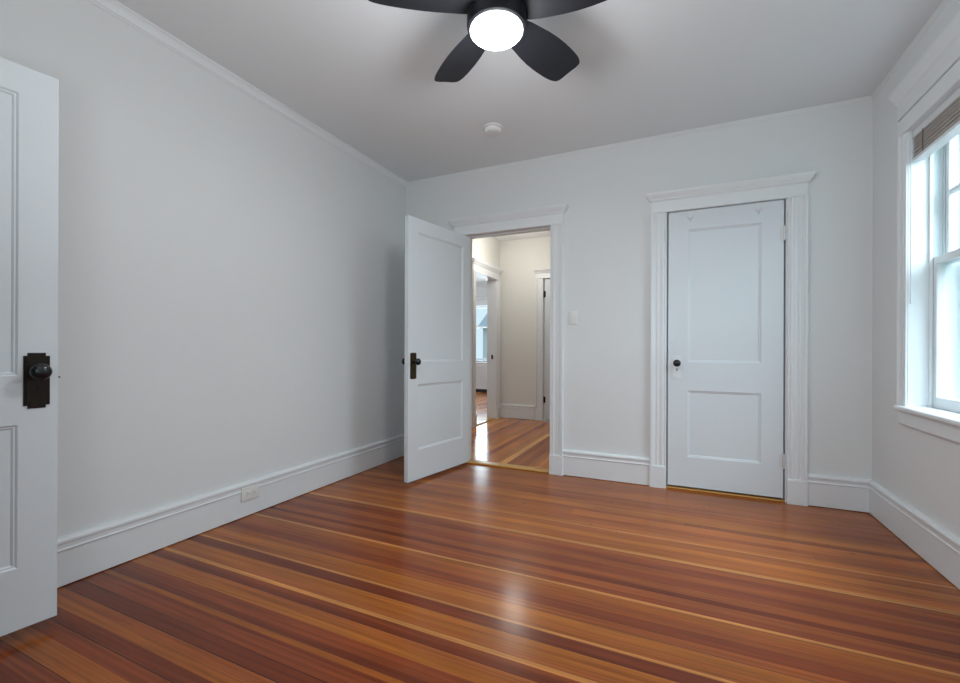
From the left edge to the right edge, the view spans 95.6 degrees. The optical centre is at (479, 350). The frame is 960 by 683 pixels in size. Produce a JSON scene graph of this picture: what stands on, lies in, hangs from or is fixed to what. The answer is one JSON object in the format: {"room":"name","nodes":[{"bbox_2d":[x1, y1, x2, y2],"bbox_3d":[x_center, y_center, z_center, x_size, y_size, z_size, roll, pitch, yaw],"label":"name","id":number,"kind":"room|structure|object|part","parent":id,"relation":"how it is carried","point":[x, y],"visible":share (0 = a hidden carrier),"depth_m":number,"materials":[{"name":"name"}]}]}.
{"room":"empty bedroom","nodes":[
{"label":"empty bedroom","id":0,"kind":"room"},
{"bbox_2d":[0,0,405,537],"bbox_3d":[-1.785,-0.314,2.212,0.120,2.715,4.740,0,0,25],"label":"wall","id":1,"kind":"structure","parent":0,"point":[231,279],"depth_m":2.44,"materials":[{"name":"paint"}]},
{"bbox_2d":[57,434,403,587],"bbox_3d":[-1.692,0.933,2.249,0.028,0.211,4.590,0,0,25],"label":"baseboard","id":2,"kind":"structure","parent":1,"relation":"attached to","point":[81,554],"depth_m":2.44,"materials":[{"name":"white paint"}]},
{"bbox_2d":[87,0,407,188],"bbox_3d":[-1.679,-1.640,2.248,0.034,0.062,4.590,0,0,25],"label":"trim","id":3,"kind":"structure","parent":1,"relation":"attached to","point":[115,8],"depth_m":2.60,"materials":[{"name":"white paint"}]},
{"bbox_2d":[241,483,258,501],"bbox_3d":[-1.450,0.899,2.749,0.012,0.086,0.126,0,0,25],"label":"power outlet","id":4,"kind":"object","parent":1,"relation":"attached to","point":[250,492],"visible":1,"depth_m":2.74,"materials":[{"name":"white plastic"}]},
{"bbox_2d":[407,0,949,184],"bbox_3d":[-0.043,-1.652,1.501,3.631,0.026,4.590,0,0,25],"label":"trim","id":5,"kind":"structure","parent":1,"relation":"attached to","point":[944,3],"depth_m":3.15,"materials":[{"name":"paint"}]},
{"bbox_2d":[0,392,959,682],"bbox_3d":[-0.442,1.078,5.219,7.467,0.060,11.070,0,0,25],"label":"floor","id":6,"kind":"structure","parent":0,"point":[465,572],"depth_m":1.87,"materials":[{"name":"brown wood"}]},
{"bbox_2d":[476,362,486,392],"bbox_3d":[-0.155,0.676,10.980,1.560,0.744,0.230,0,0,25],"label":"radiator cover","id":7,"kind":"object","parent":6,"relation":"on","point":[481,367],"visible":0.13,"depth_m":10.79,"materials":[{"name":"white paint"}]},
{"bbox_2d":[479,366,485,386],"bbox_3d":[-0.195,0.649,10.892,1.412,0.520,0.007,0,0,25],"label":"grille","id":8,"kind":"object","parent":7,"relation":"attached to","point":[482,369],"depth_m":10.77,"materials":[{"name":"white paint"}]},
{"bbox_2d":[477,418,494,424],"bbox_3d":[0.023,1.044,6.350,0.134,0.012,0.733,0,0,25],"label":"threshold","id":9,"kind":"object","parent":6,"relation":"on","point":[482,421],"visible":0.63,"depth_m":6.42,"materials":[{"name":"brown wood"}]},
{"bbox_2d":[466,459,548,472],"bbox_3d":[0.244,1.044,3.928,0.810,0.014,0.097,0,0,25],"label":"threshold","id":10,"kind":"object","parent":6,"relation":"on","point":[504,465],"visible":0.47,"depth_m":3.91,"materials":[{"name":"brown wood"}]},
{"bbox_2d":[666,484,784,501],"bbox_3d":[1.794,1.053,3.226,0.760,0.008,0.087,0,0,25],"label":"threshold","id":11,"kind":"object","parent":6,"relation":"on","point":[668,485],"visible":0.82,"depth_m":3.20,"materials":[{"name":"brown wood"}]},
{"bbox_2d":[476,287,486,361],"bbox_3d":[0.139,-0.325,11.073,3.650,2.750,0.140,0,0,25],"label":"wall","id":12,"kind":"structure","parent":0,"point":[480,291],"depth_m":11.05,"materials":[{"name":"paint"}]},
{"bbox_2d":[476,297,486,360],"bbox_3d":[-0.079,-0.528,11.137,1.630,1.615,0.205,0,0,25],"label":"window","id":13,"kind":"structure","parent":12,"relation":"in","point":[481,302],"depth_m":11.04,"materials":[{"name":"white wood"}]},
{"bbox_3d":[-0.068,-0.180,11.165,1.300,0.860,0.035,0,0,25],"label":"sash","id":14,"kind":"part","parent":13,"relation":"part of","materials":[{"name":"white"}]},
{"bbox_3d":[-0.105,-1.308,11.074,1.630,0.055,0.065,0,0,25],"label":"cornice","id":15,"kind":"part","parent":13,"relation":"part of","materials":[{"name":"white paint"}]},
{"bbox_2d":[476,282,486,286],"bbox_3d":[0.082,-1.650,10.986,3.610,0.100,0.070,0,0,25],"label":"trim","id":16,"kind":"structure","parent":12,"relation":"attached to","point":[484,284],"depth_m":11.00,"materials":[{"name":"white paint"}]},
{"bbox_2d":[472,237,499,268],"bbox_3d":[-0.259,-0.326,5.737,0.140,2.750,2.660,0,0,25],"label":"wall","id":17,"kind":"structure","parent":0,"point":[487,250],"depth_m":6.37,"materials":[{"name":"paint"}]},
{"bbox_2d":[472,257,502,427],"bbox_3d":[0.048,-0.097,6.341,0.198,2.295,1.031,0,0,25],"label":"door frame","id":18,"kind":"structure","parent":17,"relation":"attached to","point":[478,266],"depth_m":6.67,"materials":[{"name":"white paint"}]},
{"bbox_3d":[-0.076,-0.097,5.932,0.032,1.957,0.112,0,0,25],"label":"casing","id":19,"kind":"part","parent":18,"relation":"part of","materials":[{"name":"white paint"}]},
{"bbox_3d":[0.116,-1.210,6.312,0.058,0.070,1.031,0,0,25],"label":"cornice","id":20,"kind":"part","parent":18,"relation":"part of","materials":[{"name":"white paint"}]},
{"bbox_3d":[0.276,-0.096,6.702,0.032,1.957,0.112,0,0,25],"label":"casing","id":21,"kind":"part","parent":18,"relation":"part of","materials":[{"name":"white paint"}]},
{"bbox_2d":[500,236,549,419],"bbox_3d":[1.719,-0.319,6.229,3.050,2.750,0.120,0,0,25],"label":"wall","id":22,"kind":"structure","parent":0,"point":[519,258],"depth_m":6.68,"materials":[{"name":"paint"}]},
{"bbox_2d":[472,404,534,421],"bbox_3d":[1.116,0.944,5.040,2.950,0.211,2.540,0,0,25],"label":"baseboard","id":23,"kind":"structure","parent":22,"relation":"attached to","point":[506,410],"depth_m":6.66,"materials":[{"name":"white paint"}]},
{"bbox_2d":[533,269,549,420],"bbox_3d":[1.308,-0.072,6.385,1.067,2.255,0.178,0,0,25],"label":"door frame","id":24,"kind":"structure","parent":22,"relation":"attached to","point":[541,274],"depth_m":6.52,"materials":[{"name":"white paint"}]},
{"bbox_3d":[0.889,-0.093,6.525,0.115,1.957,0.032,0,0,25],"label":"casing","id":25,"kind":"part","parent":24,"relation":"part of","materials":[{"name":"white paint"}]},
{"bbox_3d":[1.288,-1.175,6.330,1.067,0.050,0.058,0,0,25],"label":"cornice","id":26,"kind":"part","parent":24,"relation":"part of","materials":[{"name":"white paint"}]},
{"bbox_2d":[543,279,549,419],"bbox_3d":[1.303,-0.013,6.379,0.758,2.095,0.049,0,0,25],"label":"door","id":27,"kind":"structure","parent":22,"relation":"in","point":[546,398],"depth_m":6.50,"materials":[{"name":"white paint"}]},
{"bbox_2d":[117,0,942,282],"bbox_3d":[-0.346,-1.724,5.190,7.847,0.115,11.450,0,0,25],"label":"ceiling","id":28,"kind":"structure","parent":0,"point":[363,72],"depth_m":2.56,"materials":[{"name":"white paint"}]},
{"bbox_2d":[368,0,606,81],"bbox_3d":[0.113,-1.498,1.827,1.028,0.333,1.074,0,0,25],"label":"ceiling fan","id":29,"kind":"object","parent":28,"relation":"hanging from","point":[493,25],"visible":1,"depth_m":1.86,"materials":[{"name":"black plastic"}]},
{"bbox_3d":[-0.234,-1.430,1.779,0.452,0.053,0.181,0,0,-11],"label":"fan blade","id":30,"kind":"part","parent":29,"relation":"part of","materials":[{"name":"black plastic"}]},
{"bbox_3d":[-0.077,-1.429,2.125,0.181,0.053,0.452,0,0,-29],"label":"fan blade","id":31,"kind":"part","parent":29,"relation":"part of","materials":[{"name":"black plastic"}]},
{"bbox_2d":[470,10,522,50],"bbox_3d":[0.070,-1.344,1.848,0.224,0.025,0.224,0,0,25],"label":"diffuser","id":32,"kind":"object","parent":29,"relation":"attached to","point":[493,30],"depth_m":1.81,"materials":[{"name":"white glass"}]},
{"bbox_3d":[0.300,-1.428,2.082,0.181,0.053,0.452,0,0,43],"label":"fan blade","id":33,"kind":"part","parent":29,"relation":"part of","materials":[{"name":"black plastic"}]},
{"bbox_3d":[0.376,-1.428,1.709,0.450,0.053,0.182,0,0,25],"label":"fan blade","id":34,"kind":"part","parent":29,"relation":"part of","materials":[{"name":"black plastic"}]},
{"bbox_2d":[483,122,502,135],"bbox_3d":[0.097,-1.641,3.256,0.148,0.048,0.148,0,0,25],"label":"smoke detector","id":35,"kind":"object","parent":28,"relation":"attached to","point":[491,129],"visible":1,"depth_m":3.22,"materials":[{"name":"white plastic"}]},
{"bbox_2d":[406,100,872,479],"bbox_3d":[0.934,-0.332,3.652,4.231,2.770,0.140,0,0,25],"label":"wall","id":36,"kind":"structure","parent":0,"point":[607,218],"depth_m":3.39,"materials":[{"name":"paint"}]},
{"bbox_2d":[402,215,469,482],"bbox_3d":[-0.339,-0.008,3.709,0.182,2.070,0.816,0,0,35],"label":"door","id":37,"kind":"structure","parent":36,"relation":"in","point":[436,361],"depth_m":3.64,"materials":[{"name":"white paint"}]},
{"bbox_3d":[-0.521,0.123,3.406,0.006,0.206,0.066,0,0,35],"label":"escutcheon plate","id":38,"kind":"part","parent":37,"relation":"part of","materials":[{"name":"brown metal"}]},
{"bbox_3d":[-0.492,0.090,3.386,0.067,0.054,0.054,0,0,35],"label":"knob","id":39,"kind":"part","parent":37,"relation":"part of","materials":[{"name":"black metal"}]},
{"bbox_2d":[449,204,568,475],"bbox_3d":[0.251,-0.086,3.932,1.118,2.273,0.198,0,0,25],"label":"door frame","id":40,"kind":"structure","parent":36,"relation":"attached to","point":[552,216],"depth_m":3.70,"materials":[{"name":"white paint"}]},
{"bbox_3d":[0.226,-1.190,3.869,1.118,0.065,0.058,0,0,25],"label":"cornice","id":41,"kind":"part","parent":40,"relation":"part of","materials":[{"name":"white paint"}]},
{"bbox_3d":[0.649,-0.090,3.688,0.117,1.950,0.032,0,0,25],"label":"casing","id":42,"kind":"part","parent":40,"relation":"part of","materials":[{"name":"white paint"}]},
{"bbox_2d":[569,311,576,324],"bbox_3d":[0.776,-0.269,3.637,0.070,0.114,0.020,0,0,25],"label":"light switch","id":43,"kind":"object","parent":36,"relation":"attached to","point":[572,314],"visible":1,"depth_m":3.64,"materials":[{"name":"white plastic"}]},
{"bbox_2d":[563,449,869,512],"bbox_3d":[0.895,0.943,3.576,3.631,0.211,0.028,0,0,25],"label":"baseboard","id":44,"kind":"structure","parent":36,"relation":"attached to","point":[837,492],"depth_m":3.40,"materials":[{"name":"white paint"}]},
{"bbox_2d":[668,200,785,497],"bbox_3d":[1.780,-0.009,3.174,0.750,2.084,0.110,0,0,25],"label":"door","id":45,"kind":"structure","parent":36,"relation":"in","point":[726,264],"depth_m":3.19,"materials":[{"name":"white paint"}]},
{"bbox_3d":[1.501,0.128,3.317,0.060,0.180,0.006,0,0,25],"label":"escutcheon plate","id":46,"kind":"part","parent":45,"relation":"part of","materials":[{"name":"white paint"}]},
{"bbox_3d":[1.486,0.098,3.285,0.054,0.054,0.067,0,0,25],"label":"knob","id":47,"kind":"part","parent":45,"relation":"part of","materials":[{"name":"black metal"}]},
{"bbox_2d":[646,170,816,505],"bbox_3d":[1.801,-0.077,3.224,1.072,2.267,0.198,0,0,25],"label":"door frame","id":48,"kind":"structure","parent":36,"relation":"attached to","point":[793,187],"depth_m":3.05,"materials":[{"name":"white paint"}]},
{"bbox_3d":[1.375,-0.085,3.356,0.115,1.944,0.032,0,0,25],"label":"casing","id":49,"kind":"part","parent":48,"relation":"part of","materials":[{"name":"white paint"}]},
{"bbox_3d":[1.776,-1.178,3.160,1.072,0.065,0.058,0,0,25],"label":"cornice","id":50,"kind":"part","parent":48,"relation":"part of","materials":[{"name":"white paint"}]},
{"bbox_3d":[2.180,-0.082,2.989,0.115,1.944,0.032,0,0,25],"label":"casing","id":51,"kind":"part","parent":48,"relation":"part of","materials":[{"name":"white paint"}]},
{"bbox_2d":[872,0,959,537],"bbox_3d":[1.649,-0.301,0.643,0.170,2.715,4.740,0,0,25],"label":"wall","id":52,"kind":"structure","parent":0,"point":[922,469],"depth_m":2.56,"materials":[{"name":"paint"}]},
{"bbox_2d":[868,480,959,589],"bbox_3d":[1.586,0.946,0.753,0.028,0.211,4.590,0,0,25],"label":"baseboard","id":53,"kind":"structure","parent":52,"relation":"attached to","point":[931,541],"depth_m":2.24,"materials":[{"name":"white paint"}]},
{"bbox_2d":[888,11,959,443],"bbox_3d":[2.303,-0.528,1.904,0.409,1.890,1.205,0,0,25],"label":"window","id":54,"kind":"structure","parent":52,"relation":"in","point":[928,328],"depth_m":2.34,"materials":[{"name":"white wood"}]},
{"bbox_3d":[2.365,-0.448,2.440,0.022,1.510,0.078,0,0,25],"label":"casing","id":55,"kind":"part","parent":54,"relation":"part of","materials":[{"name":"white paint"}]},
{"bbox_3d":[2.143,-1.430,1.978,0.049,0.088,1.164,0,0,25],"label":"cornice","id":56,"kind":"part","parent":54,"relation":"part of","materials":[{"name":"white paint"}]},
{"bbox_2d":[910,87,959,303],"bbox_3d":[2.196,-0.728,1.953,0.072,0.949,0.933,0,0,25],"label":"blind","id":57,"kind":"object","parent":54,"relation":"attached to","point":[940,127],"visible":1,"depth_m":2.19,"materials":[{"name":"brown"}]},
{"bbox_3d":[2.204,-1.183,1.950,0.056,0.039,0.933,0,0,25],"label":"head rail","id":58,"kind":"part","parent":57,"relation":"part of","materials":[{"name":"white wood"}]},
{"bbox_3d":[2.202,-1.043,1.951,0.054,0.018,0.927,0,0,25],"label":"rail","id":59,"kind":"part","parent":57,"relation":"part of","materials":[{"name":"white wood"}]},
{"bbox_3d":[2.268,-0.095,1.919,0.038,0.812,0.937,0,0,25],"label":"sash","id":60,"kind":"part","parent":54,"relation":"part of","materials":[{"name":"white"}]},
{"bbox_3d":[2.313,-0.831,1.900,0.038,0.740,0.937,0,0,25],"label":"sash","id":61,"kind":"part","parent":54,"relation":"part of","materials":[{"name":"white wood"}]},
{"bbox_3d":[-0.825,-0.311,-0.200,3.631,2.715,1.150,0,0,25],"label":"wall","id":62,"kind":"structure","parent":0,"visible":0},
{"bbox_2d":[0,57,58,636],"bbox_3d":[-1.818,-0.011,1.332,0.182,2.028,0.772,0,0,32],"label":"door","id":63,"kind":"structure","parent":62,"relation":"in","point":[29,98],"depth_m":1.58,"materials":[{"name":"white paint"}]},
{"bbox_3d":[-1.627,0.111,1.598,0.007,0.203,0.070,0,0,32],"label":"escutcheon plate","id":64,"kind":"part","parent":63,"relation":"part of","materials":[{"name":"brown metal"}]},
{"bbox_3d":[-1.597,0.078,1.580,0.067,0.060,0.060,0,0,32],"label":"knob","id":65,"kind":"part","parent":63,"relation":"part of","materials":[{"name":"black metal"}]},
{"label":"outside","id":66,"kind":"structure","parent":0,"visible":0},
{"bbox_3d":[4.147,1.766,9.096,60.000,0.100,60.000,0,0,25],"label":"ground","id":67,"kind":"structure","parent":66,"visible":0},
{"bbox_2d":[478,314,486,357],"bbox_3d":[5.596,-1.179,38.122,9.800,5.800,6.800,0,0,25],"label":"neighbouring house","id":68,"kind":"structure","parent":67,"relation":"on","point":[484,321],"depth_m":37.20,"materials":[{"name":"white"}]}
]}

